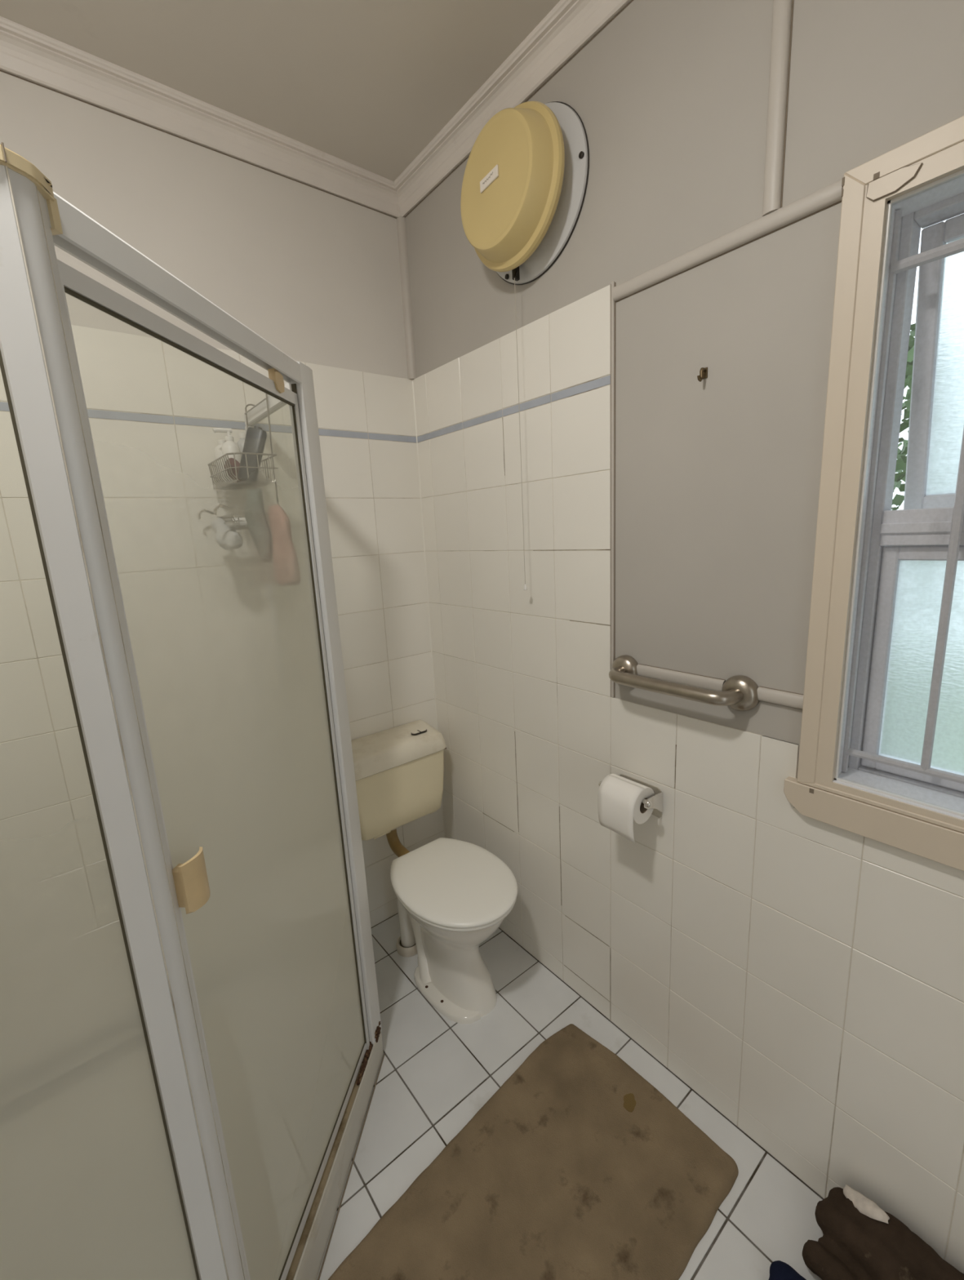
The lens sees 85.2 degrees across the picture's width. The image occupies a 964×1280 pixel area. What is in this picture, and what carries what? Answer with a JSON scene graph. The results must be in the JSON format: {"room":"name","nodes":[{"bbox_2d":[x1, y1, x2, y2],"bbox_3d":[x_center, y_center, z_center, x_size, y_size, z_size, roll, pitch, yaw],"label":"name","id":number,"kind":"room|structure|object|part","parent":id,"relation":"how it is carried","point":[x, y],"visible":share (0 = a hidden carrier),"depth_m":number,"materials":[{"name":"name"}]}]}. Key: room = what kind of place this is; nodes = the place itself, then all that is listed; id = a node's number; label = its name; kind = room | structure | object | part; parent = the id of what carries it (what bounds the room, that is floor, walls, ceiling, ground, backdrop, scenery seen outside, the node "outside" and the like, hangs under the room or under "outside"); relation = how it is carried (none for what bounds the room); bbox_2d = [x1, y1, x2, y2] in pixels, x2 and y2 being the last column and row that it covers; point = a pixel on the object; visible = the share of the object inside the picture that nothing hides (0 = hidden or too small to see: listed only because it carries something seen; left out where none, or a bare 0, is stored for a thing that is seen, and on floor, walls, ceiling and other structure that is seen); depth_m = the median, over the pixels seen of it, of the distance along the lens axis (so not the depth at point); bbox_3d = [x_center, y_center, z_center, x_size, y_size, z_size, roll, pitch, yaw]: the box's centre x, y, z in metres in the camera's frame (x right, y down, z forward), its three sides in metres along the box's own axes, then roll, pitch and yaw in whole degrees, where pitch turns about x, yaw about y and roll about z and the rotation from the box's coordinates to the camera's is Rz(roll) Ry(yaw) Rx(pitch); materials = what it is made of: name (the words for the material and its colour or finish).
{"room":"bathroom","nodes":[
{"label":"bathroom","id":0,"kind":"room"},
{"bbox_2d":[0,69,444,1044],"bbox_3d":[-0.868,-0.115,1.612,1.800,2.725,0.103,-12,15,-38],"label":"wall","id":1,"kind":"structure","parent":0,"point":[313,273],"depth_m":1.50,"materials":[{"name":"white tile"}]},
{"bbox_2d":[351,719,446,840],"bbox_3d":[-0.338,0.525,1.970,0.456,0.333,0.176,-12,15,-38],"label":"cistern","id":2,"kind":"object","parent":1,"relation":"attached to","point":[399,771],"visible":0.84,"depth_m":1.91,"materials":[{"name":"plastic"}]},
{"bbox_3d":[-0.344,0.401,1.945,0.456,0.074,0.176,-12,15,-38],"label":"lid","id":3,"kind":"part","parent":2,"relation":"part of","materials":[{"name":"plastic"}]},
{"bbox_3d":[-0.338,0.562,1.981,0.418,0.256,0.168,-12,15,-38],"label":"tank","id":4,"kind":"part","parent":2,"relation":"part of","materials":[{"name":"plastic"}]},
{"bbox_2d":[396,216,416,379],"bbox_3d":[-0.267,-1.202,1.855,0.022,0.516,0.022,-12,15,-38],"label":"trim","id":5,"kind":"structure","parent":1,"relation":"attached to","point":[401,221],"depth_m":1.85,"materials":[{"name":"paint"}]},
{"bbox_2d":[0,0,559,181],"bbox_3d":[-0.079,-1.279,0.310,1.820,0.101,2.800,-12,15,-38],"label":"ceiling","id":6,"kind":"structure","parent":0,"point":[368,85],"depth_m":1.25,"materials":[{"name":"paint"}]},
{"bbox_2d":[316,912,823,1279],"bbox_3d":[0.057,1.435,0.867,1.820,0.101,2.800,-12,15,-38],"label":"floor","id":7,"kind":"structure","parent":0,"point":[437,1073],"depth_m":1.45,"materials":[{"name":"tile"}]},
{"bbox_2d":[0,142,385,1279],"bbox_3d":[-0.725,0.399,1.085,1.010,1.920,1.018,-12,15,-38],"label":"shower enclosure","id":8,"kind":"object","parent":7,"relation":"on","point":[216,1138],"visible":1,"depth_m":0.75,"materials":[{"name":"silver metal"}]},
{"bbox_3d":[-0.626,0.459,0.544,0.443,1.748,0.001,-12,15,-38],"label":"glass pane","id":9,"kind":"part","parent":8,"relation":"part of","materials":[{"name":"clear glass"}]},
{"bbox_3d":[-0.437,0.421,0.710,0.063,1.808,0.062,-12,15,-38],"label":"corner post","id":10,"kind":"part","parent":8,"relation":"part of","materials":[{"name":"white metal"}]},
{"bbox_3d":[-0.444,-0.529,0.879,0.030,0.045,0.668,-2,12,6],"label":"header rail","id":11,"kind":"part","parent":8,"relation":"part of","materials":[{"name":"white metal"}]},
{"bbox_3d":[-0.410,0.341,0.744,0.028,0.077,0.050,5,14,33],"label":"door handle","id":12,"kind":"part","parent":8,"relation":"part of","materials":[{"name":"beige plastic"}]},
{"bbox_2d":[197,393,279,529],"bbox_3d":[-0.666,-0.483,1.442,0.206,0.374,0.259,-12,15,-38],"label":"shower caddy","id":13,"kind":"object","parent":8,"relation":"hanging from","point":[241,485],"visible":0.67,"depth_m":1.41,"materials":[{"name":"silver metal"}]},
{"bbox_2d":[213,439,230,488],"bbox_3d":[-0.737,-0.505,1.504,0.048,0.130,0.048,-12,15,-38],"label":"bottle","id":14,"kind":"object","parent":13,"relation":"in","point":[218,451],"visible":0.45,"depth_m":1.48,"materials":[{"name":"white plastic"}]},
{"bbox_2d":[212,427,240,484],"bbox_3d":[-0.693,-0.503,1.436,0.061,0.148,0.046,-12,15,-38],"label":"bottle","id":15,"kind":"object","parent":13,"relation":"in","point":[229,446],"visible":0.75,"depth_m":1.42,"materials":[{"name":"white plastic"}]},
{"bbox_2d":[211,517,243,550],"bbox_3d":[-0.710,-0.294,1.454,0.062,0.092,0.109,-12,15,-38],"label":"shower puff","id":16,"kind":"object","parent":13,"relation":"hanging from","point":[226,537],"visible":0.96,"depth_m":1.43,"materials":[{"name":"white"}]},
{"bbox_2d":[224,457,243,481],"bbox_3d":[-0.650,-0.451,1.400,0.070,0.065,0.058,-12,15,-38],"label":"sponge","id":17,"kind":"object","parent":13,"relation":"in","point":[231,460],"visible":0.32,"depth_m":1.37,"materials":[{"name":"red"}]},
{"bbox_2d":[226,517,248,527],"bbox_3d":[-0.677,-0.330,1.475,0.070,0.026,0.080,-12,15,-38],"label":"soap bar","id":18,"kind":"object","parent":13,"relation":"in","point":[243,523],"visible":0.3,"depth_m":1.44,"materials":[{"name":"white"}]},
{"bbox_2d":[236,432,245,457],"bbox_3d":[-0.676,-0.515,1.500,0.040,0.144,0.040,-12,15,-38],"label":"bottle","id":19,"kind":"object","parent":13,"relation":"in","point":[242,435],"visible":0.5,"depth_m":1.48,"materials":[{"name":"white plastic"}]},
{"bbox_2d":[208,452,277,489],"bbox_3d":[-0.664,-0.461,1.448,0.118,0.070,0.259,-12,15,-38],"label":"basket","id":20,"kind":"object","parent":13,"relation":"on","point":[241,485],"depth_m":1.41,"materials":[{"name":"silver metal"}]},
{"bbox_2d":[217,512,270,529],"bbox_3d":[-0.665,-0.334,1.484,0.118,0.038,0.204,-12,15,-38],"label":"basket","id":21,"kind":"object","parent":13,"relation":"on","point":[226,516],"depth_m":1.42,"materials":[{"name":"silver metal"}]},
{"bbox_2d":[237,426,266,482],"bbox_3d":[-0.598,-0.483,1.366,0.080,0.142,0.043,-12,15,-38],"label":"bottle","id":22,"kind":"object","parent":13,"relation":"in","point":[255,437],"visible":0.97,"depth_m":1.35,"materials":[{"name":"grey plastic"}]},
{"bbox_2d":[244,488,272,562],"bbox_3d":[-0.598,-0.303,1.397,0.079,0.194,0.056,5,14,35],"label":"flannel","id":23,"kind":"object","parent":13,"relation":"hanging from","point":[255,514],"visible":1,"depth_m":1.38,"materials":[{"name":"grey fabric"}]},
{"bbox_3d":[-0.405,0.380,1.042,0.411,1.713,0.411,-12,15,-38],"label":"glass pane","id":24,"kind":"part","parent":8,"relation":"part of","materials":[{"name":"clear glass"}]},
{"bbox_2d":[146,1034,385,1279],"bbox_3d":[-0.683,1.284,1.268,1.005,0.110,1.013,-12,15,-38],"label":"shower tray","id":25,"kind":"object","parent":8,"relation":"on","point":[325,1204],"depth_m":1.24,"materials":[{"name":"silver metal"}]},
{"bbox_3d":[-0.563,-0.636,1.410,0.022,0.036,0.460,-12,15,-38],"label":"rail","id":26,"kind":"part","parent":8,"relation":"part of","materials":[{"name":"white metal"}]},
{"bbox_2d":[267,504,301,586],"bbox_3d":[-0.523,-0.248,1.380,0.056,0.212,0.120,-12,15,-38],"label":"flannel","id":27,"kind":"object","parent":8,"relation":"hanging from","point":[286,570],"visible":1,"depth_m":1.35,"materials":[{"name":"pink fabric"}]},
{"bbox_3d":[-0.513,0.255,1.585,0.001,1.787,0.440,-12,15,-38],"label":"glass pane","id":28,"kind":"part","parent":8,"relation":"part of","materials":[{"name":"clear glass"}]},
{"bbox_3d":[-0.366,0.280,1.377,0.036,1.838,0.090,-3,12,1],"label":"corner post","id":29,"kind":"part","parent":8,"relation":"part of","materials":[{"name":"white metal"}]},
{"bbox_2d":[390,837,517,1023],"bbox_3d":[-0.109,0.989,1.805,0.367,0.440,0.552,-12,15,-38],"label":"toilet","id":30,"kind":"object","parent":7,"relation":"on","point":[453,895],"visible":1,"depth_m":1.71,"materials":[{"name":"white ceramic"}]},
{"bbox_2d":[386,827,409,857],"bbox_3d":[-0.308,0.755,1.961,0.056,0.138,0.178,-12,15,-38],"label":"pipe","id":31,"kind":"object","parent":30,"relation":"attached to","point":[396,846],"visible":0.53,"depth_m":1.98,"materials":[{"name":"beige plastic"}]},
{"bbox_3d":[-0.091,0.788,1.728,0.367,0.018,0.461,-12,15,-38],"label":"lid","id":32,"kind":"part","parent":30,"relation":"part of","materials":[{"name":"white plastic"}]},
{"bbox_3d":[-0.090,0.805,1.732,0.361,0.016,0.456,-12,15,-38],"label":"seat","id":33,"kind":"part","parent":30,"relation":"part of","materials":[{"name":"white plastic"}]},
{"bbox_2d":[328,1023,738,1279],"bbox_3d":[0.122,1.305,1.199,0.889,0.014,0.556,-12,15,-38],"label":"bath mat","id":34,"kind":"object","parent":7,"relation":"on","point":[577,1166],"visible":1,"depth_m":1.23,"materials":[{"name":"brown fabric"}]},
{"bbox_2d":[623,1093,636,1112],"bbox_3d":[0.397,1.242,1.410,0.047,0.002,0.038,-12,15,-38],"label":"stain","id":35,"kind":"object","parent":34,"relation":"on","point":[629,1099],"depth_m":1.41,"materials":[{"name":"brown"}]},
{"bbox_2d":[768,1260,806,1279],"bbox_3d":[0.642,1.308,0.976,0.127,0.052,0.227,-12,15,-38],"label":"cloth","id":36,"kind":"object","parent":7,"relation":"on","point":[779,1270],"visible":1,"depth_m":1.06,"materials":[{"name":"blue fabric"}]},
{"bbox_2d":[802,1183,963,1279],"bbox_3d":[0.828,1.250,0.979,0.182,0.147,0.381,-12,15,-38],"label":"towel","id":37,"kind":"object","parent":7,"relation":"on","point":[860,1240],"visible":1,"depth_m":1.05,"materials":[{"name":"brown fabric"}]},
{"bbox_2d":[404,0,963,1273],"bbox_3d":[0.647,-0.086,1.102,0.121,2.725,2.800,-12,15,-38],"label":"wall","id":38,"kind":"structure","parent":0,"point":[802,975],"depth_m":1.20,"materials":[{"name":"white tile"}]},
{"bbox_2d":[0,0,633,218],"bbox_3d":[-0.084,-1.194,0.323,1.608,0.073,2.604,-12,15,-38],"label":"trim","id":39,"kind":"structure","parent":38,"relation":"attached to","point":[27,53],"depth_m":1.37,"materials":[{"name":"paint"}]},
{"bbox_2d":[394,0,631,217],"bbox_3d":[0.518,-1.322,0.795,0.058,0.072,2.604,-12,15,-38],"label":"trim","id":40,"kind":"structure","parent":38,"relation":"attached to","point":[570,24],"depth_m":1.33,"materials":[{"name":"paint"}]},
{"bbox_2d":[460,101,589,590],"bbox_3d":[0.098,-0.735,1.416,0.143,1.212,0.379,-12,15,-38],"label":"exhaust fan","id":41,"kind":"object","parent":38,"relation":"attached to","point":[525,180],"visible":1,"depth_m":1.27,"materials":[{"name":"yellow plastic"}]},
{"bbox_2d":[511,266,519,281],"bbox_3d":[0.091,-0.997,1.412,0.026,0.052,0.020,-12,15,-38],"label":"switch","id":42,"kind":"object","parent":41,"relation":"attached to","point":[516,272],"depth_m":1.41,"materials":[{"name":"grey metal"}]},
{"bbox_3d":[0.109,-0.568,1.490,0.004,0.828,0.002,2,13,24],"label":"pull cord","id":43,"kind":"part","parent":41,"relation":"part of","materials":[{"name":"beige plastic"}]},
{"bbox_3d":[0.123,-1.152,1.367,0.028,0.377,0.377,-12,15,-38],"label":"plate","id":44,"kind":"part","parent":41,"relation":"part of","materials":[{"name":"white plastic"}]},
{"bbox_2d":[610,280,615,697],"bbox_3d":[0.333,-0.343,1.336,0.006,1.022,0.012,-12,15,-38],"label":"trim","id":45,"kind":"structure","parent":38,"relation":"attached to","point":[613,283],"depth_m":1.32,"materials":[{"name":"paint"}]},
{"bbox_2d":[598,774,662,817],"bbox_3d":[0.396,0.426,1.393,0.081,0.083,0.163,-12,15,-38],"label":"toilet roll holder","id":46,"kind":"object","parent":38,"relation":"attached to","point":[655,802],"visible":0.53,"depth_m":1.36,"materials":[{"name":"silver metal"}]},
{"bbox_2d":[597,773,654,843],"bbox_3d":[0.378,0.433,1.376,0.097,0.136,0.111,-12,15,-38],"label":"toilet roll","id":47,"kind":"object","parent":46,"relation":"on","point":[620,798],"visible":0.98,"depth_m":1.34,"materials":[{"name":"white paper"}]},
{"bbox_3d":[0.426,0.419,1.417,0.003,0.083,0.135,-12,15,-38],"label":"plate","id":48,"kind":"part","parent":46,"relation":"part of","materials":[{"name":"silver metal"}]},
{"bbox_3d":[0.438,0.427,1.339,0.081,0.066,0.002,-12,15,-38],"label":"arm","id":49,"kind":"part","parent":46,"relation":"part of","materials":[{"name":"silver metal"}]},
{"bbox_2d":[636,663,725,691],"bbox_3d":[0.474,0.092,1.268,0.013,0.032,0.227,-12,15,-38],"label":"trim","id":50,"kind":"structure","parent":38,"relation":"attached to","point":[707,682],"depth_m":1.26,"materials":[{"name":"paint"}]},
{"bbox_2d":[608,654,759,711],"bbox_3d":[0.444,0.105,1.245,0.091,0.080,0.381,-12,15,-38],"label":"grab rail","id":51,"kind":"object","parent":38,"relation":"attached to","point":[739,692],"visible":1,"depth_m":1.16,"materials":[{"name":"silver metal"}]},
{"bbox_2d":[697,367,707,382],"bbox_3d":[0.460,-0.556,1.099,0.028,0.029,0.012,-12,15,-38],"label":"wall hook","id":52,"kind":"object","parent":38,"relation":"attached to","point":[704,371],"visible":1,"depth_m":1.10,"materials":[{"name":"gold metal"}]},
{"bbox_3d":[0.470,-0.562,1.105,0.002,0.021,0.012,-12,15,-38],"label":"hook plate","id":53,"kind":"part","parent":52,"relation":"part of","materials":[{"name":"gold metal"}]},
{"bbox_2d":[612,178,843,302],"bbox_3d":[0.457,-0.783,1.054,0.013,0.033,0.466,-12,15,-38],"label":"trim","id":54,"kind":"structure","parent":38,"relation":"attached to","point":[827,197],"depth_m":1.01,"materials":[{"name":"paint"}]},
{"bbox_2d":[762,0,794,216],"bbox_3d":[0.517,-1.041,0.908,0.013,0.528,0.033,-12,15,-38],"label":"trim","id":55,"kind":"structure","parent":38,"relation":"attached to","point":[783,10],"depth_m":0.92,"materials":[{"name":"paint"}]},
{"bbox_2d":[756,686,804,709],"bbox_3d":[0.620,0.121,1.090,0.013,0.032,0.091,-12,15,-38],"label":"trim","id":56,"kind":"structure","parent":38,"relation":"attached to","point":[793,700],"depth_m":1.08,"materials":[{"name":"paint"}]},
{"bbox_2d":[783,115,963,871],"bbox_3d":[0.938,-0.178,0.769,0.236,1.149,0.767,-12,15,-38],"label":"window","id":57,"kind":"structure","parent":38,"relation":"in","point":[901,784],"depth_m":0.95,"materials":[{"name":"beige paint"}]},
{"bbox_3d":[0.647,-0.235,0.952,0.022,1.080,0.061,-12,15,-38],"label":"architrave","id":58,"kind":"part","parent":57,"relation":"part of","materials":[{"name":"beige paint"}]},
{"bbox_3d":[0.880,0.325,0.806,0.022,0.020,0.716,-12,15,-38],"label":"architrave","id":59,"kind":"part","parent":57,"relation":"part of","materials":[{"name":"beige paint"}]},
{"bbox_3d":[0.861,-0.174,0.710,0.010,0.998,0.596,-12,15,-38],"label":"screen frame","id":60,"kind":"part","parent":57,"relation":"part of","materials":[{"name":"white metal"}]},
{"bbox_2d":[841,209,963,783],"bbox_3d":[0.895,-0.183,0.737,0.019,0.992,0.602,-12,15,-38],"label":"security grille","id":61,"kind":"object","parent":57,"relation":"attached to","point":[955,526],"depth_m":0.92,"materials":[{"name":"metal"}]},
{"bbox_3d":[0.829,-0.691,0.597,0.022,0.064,0.717,-12,15,-38],"label":"architrave","id":62,"kind":"part","parent":57,"relation":"part of","materials":[{"name":"beige paint"}]},
{"bbox_3d":[0.962,0.298,0.870,0.050,0.012,0.561,-12,15,-38],"label":"sill","id":63,"kind":"part","parent":57,"relation":"part of","materials":[{"name":"white wood"}]},
{"bbox_3d":[0.952,0.073,0.825,0.034,0.442,0.557,-12,15,-38],"label":"sash","id":64,"kind":"part","parent":57,"relation":"part of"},
{"bbox_3d":[0.952,0.073,0.825,0.001,0.394,0.512,-12,15,-38],"label":"glass pane","id":65,"kind":"part","parent":57,"relation":"part of","materials":[{"name":"glass"}]},
{"bbox_3d":[0.975,-0.444,0.759,0.104,0.478,0.555,-12,15,-38],"label":"awning sash","id":66,"kind":"part","parent":57,"relation":"part of","materials":[{"name":"white wood"}]},
{"bbox_3d":[0.976,-0.445,0.760,0.066,0.415,0.496,-12,15,-38],"label":"glass pane","id":67,"kind":"part","parent":57,"relation":"part of","materials":[{"name":"glass"}]},
{"label":"outside","id":68,"kind":"structure","parent":0,"visible":0},
{"bbox_3d":[3.472,0.648,5.235,8.700,0.050,16.000,-12,15,-38],"label":"ground","id":69,"kind":"structure","parent":68,"visible":0},
{"bbox_2d":[891,323,915,510],"bbox_3d":[1.767,-0.045,2.475,0.999,2.585,0.982,-12,15,-38],"label":"shrub","id":70,"kind":"object","parent":69,"relation":"on","point":[898,500],"visible":0.02,"depth_m":2.07,"materials":[{"name":"green plant"}]}
]}

